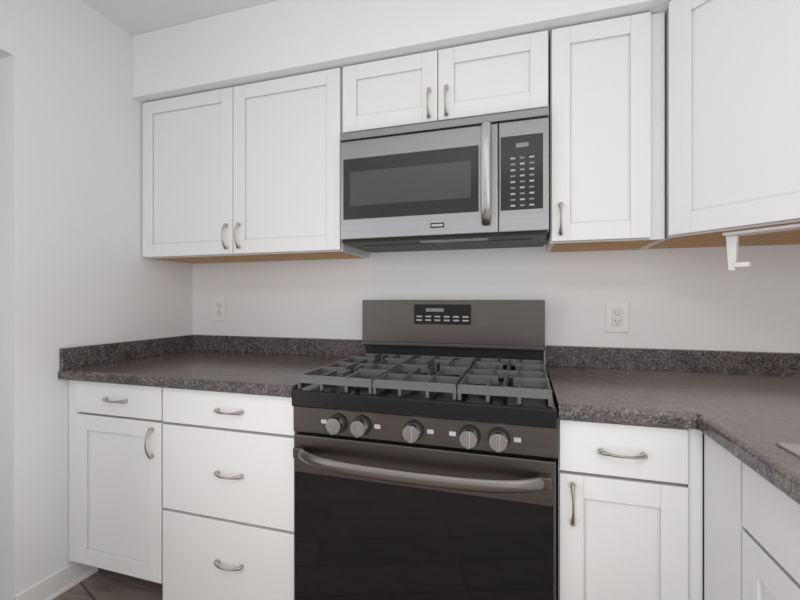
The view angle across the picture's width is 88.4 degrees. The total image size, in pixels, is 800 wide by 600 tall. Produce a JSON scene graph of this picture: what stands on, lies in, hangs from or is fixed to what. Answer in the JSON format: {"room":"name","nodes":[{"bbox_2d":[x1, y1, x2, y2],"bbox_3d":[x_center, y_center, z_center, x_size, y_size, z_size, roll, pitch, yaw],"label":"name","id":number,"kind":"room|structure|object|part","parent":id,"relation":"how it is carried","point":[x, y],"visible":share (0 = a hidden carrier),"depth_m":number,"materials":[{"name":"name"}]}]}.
{"room":"kitchen","nodes":[
{"label":"kitchen","id":0,"kind":"room"},
{"bbox_2d":[0,0,192,599],"bbox_3d":[-1.765,-0.029,0.188,0.115,2.318,4.200,0,0,17],"label":"wall","id":1,"kind":"structure","parent":0,"point":[77,269],"depth_m":1.55,"materials":[{"name":"white paint"}]},
{"bbox_2d":[14,562,97,599],"bbox_3d":[-1.278,1.075,1.557,0.019,0.110,0.298,0,0,17],"label":"baseboard","id":2,"kind":"structure","parent":1,"relation":"attached to","point":[60,582],"depth_m":1.54,"materials":[{"name":"white paint"}]},
{"bbox_2d":[53,571,162,599],"bbox_3d":[-1.305,1.143,0.111,4.860,0.075,4.320,0,0,17],"label":"floor","id":3,"kind":"structure","parent":0,"point":[98,585],"depth_m":1.56,"materials":[{"name":"wood"}]},
{"bbox_2d":[69,380,166,586],"bbox_3d":[-0.969,0.716,1.791,0.470,0.829,0.664,0,0,17],"label":"base cabinet","id":4,"kind":"object","parent":3,"relation":"on","point":[116,508],"depth_m":1.50,"materials":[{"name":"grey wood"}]},
{"bbox_2d":[163,388,298,599],"bbox_3d":[-0.492,0.716,1.646,0.524,0.829,0.664,0,0,17],"label":"drawers","id":5,"kind":"object","parent":3,"relation":"on","point":[228,495],"visible":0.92,"depth_m":1.35,"materials":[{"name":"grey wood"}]},
{"bbox_2d":[58,335,365,397],"bbox_3d":[-0.715,0.241,1.718,1.000,0.117,0.658,0,0,17],"label":"countertop","id":6,"kind":"structure","parent":5,"relation":"on","point":[266,366],"depth_m":1.68,"materials":[{"name":"stone"}]},
{"bbox_2d":[292,300,557,599],"bbox_3d":[0.116,0.565,1.417,0.760,1.130,0.704,0,0,17],"label":"gas range","id":7,"kind":"object","parent":3,"relation":"on","point":[425,448],"visible":1,"depth_m":1.17,"materials":[{"name":"black metal"}]},
{"bbox_2d":[555,418,702,599],"bbox_3d":[0.649,0.716,1.300,0.318,0.829,0.664,0,0,17],"label":"base cabinet","id":8,"kind":"object","parent":3,"relation":"on","point":[629,511],"visible":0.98,"depth_m":1.01,"materials":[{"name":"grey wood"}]},
{"bbox_2d":[704,434,799,599],"bbox_3d":[0.577,0.716,-0.507,0.654,0.829,2.900,0,0,17],"label":"base cabinet","id":9,"kind":"object","parent":3,"relation":"on","point":[751,534],"visible":0.77,"depth_m":0.79,"materials":[{"name":"white wood"}]},
{"bbox_2d":[546,345,799,504],"bbox_3d":[0.519,0.241,-0.199,0.945,0.117,3.608,0,0,17],"label":"countertop","id":10,"kind":"structure","parent":9,"relation":"on","point":[743,407],"depth_m":1.15,"materials":[{"name":"stone"}]},
{"bbox_2d":[776,442,799,457],"bbox_3d":[0.783,0.348,0.268,0.467,0.178,0.867,0,0,17],"label":"sink","id":11,"kind":"object","parent":10,"relation":"in","point":[794,449],"visible":1,"depth_m":0.72,"materials":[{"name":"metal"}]},
{"bbox_2d":[81,0,276,34],"bbox_3d":[-1.305,-1.228,0.111,4.860,0.080,4.320,0,0,17],"label":"ceiling","id":12,"kind":"structure","parent":0,"point":[134,17],"depth_m":1.69,"materials":[{"name":"white paint"}]},
{"bbox_2d":[133,0,670,102],"bbox_3d":[-0.410,-1.048,-0.219,2.713,0.277,4.189,0,0,17],"label":"soffit","id":13,"kind":"structure","parent":12,"relation":"attached to","point":[277,39],"depth_m":1.58,"materials":[{"name":"white paint"}]},
{"bbox_2d":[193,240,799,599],"bbox_3d":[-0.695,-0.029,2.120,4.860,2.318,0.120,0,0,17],"label":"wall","id":14,"kind":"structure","parent":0,"point":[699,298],"depth_m":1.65,"materials":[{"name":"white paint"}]},
{"bbox_2d":[213,298,225,320],"bbox_3d":[-0.934,0.049,2.126,0.074,0.118,0.008,0,0,17],"label":"electrical outlet","id":15,"kind":"object","parent":14,"relation":"attached to","point":[219,309],"visible":1,"depth_m":2.12,"materials":[{"name":"white plastic"}]},
{"bbox_2d":[142,68,368,263],"bbox_3d":[-0.668,-0.550,1.872,0.997,0.716,0.336,0,0,17],"label":"upper cabinet","id":16,"kind":"object","parent":14,"relation":"attached to","point":[247,173],"visible":1,"depth_m":1.73,"materials":[{"name":"white wood"}]},
{"bbox_2d":[343,30,548,132],"bbox_3d":[0.176,-0.776,1.615,0.756,0.263,0.336,0,0,17],"label":"upper cabinet","id":17,"kind":"object","parent":14,"relation":"attached to","point":[502,75],"visible":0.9,"depth_m":1.47,"materials":[{"name":"white wood"}]},
{"bbox_2d":[340,107,548,252],"bbox_3d":[0.172,-0.420,1.589,0.744,0.413,0.387,0,0,17],"label":"over-the-range microwave","id":18,"kind":"object","parent":17,"relation":"attached to","point":[479,182],"visible":1,"depth_m":1.44,"materials":[{"name":"metal"}]},
{"bbox_2d":[546,12,664,252],"bbox_3d":[0.705,-0.550,1.455,0.338,0.716,0.336,0,0,17],"label":"upper cabinet","id":19,"kind":"object","parent":14,"relation":"attached to","point":[607,135],"visible":1,"depth_m":1.33,"materials":[{"name":"white wood"}]},
{"bbox_2d":[606,302,628,332],"bbox_3d":[0.838,0.066,1.586,0.080,0.118,0.009,0,0,17],"label":"electrical outlet","id":20,"kind":"object","parent":14,"relation":"attached to","point":[617,316],"visible":1,"depth_m":1.58,"materials":[{"name":"white plastic"}]},
{"bbox_2d":[643,0,799,270],"bbox_3d":[1.104,-0.496,1.149,0.609,0.825,0.689,0,0,17],"label":"upper cabinet","id":21,"kind":"object","parent":14,"relation":"attached to","point":[732,115],"depth_m":1.12,"materials":[{"name":"white wood"}]},
{"bbox_3d":[1.041,-0.137,0.989,0.055,0.108,0.434,0,0,-28],"label":"towel holder bracket mount","id":22,"kind":"part","parent":21,"relation":"part of","materials":[{"name":"white plastic"}]}
]}

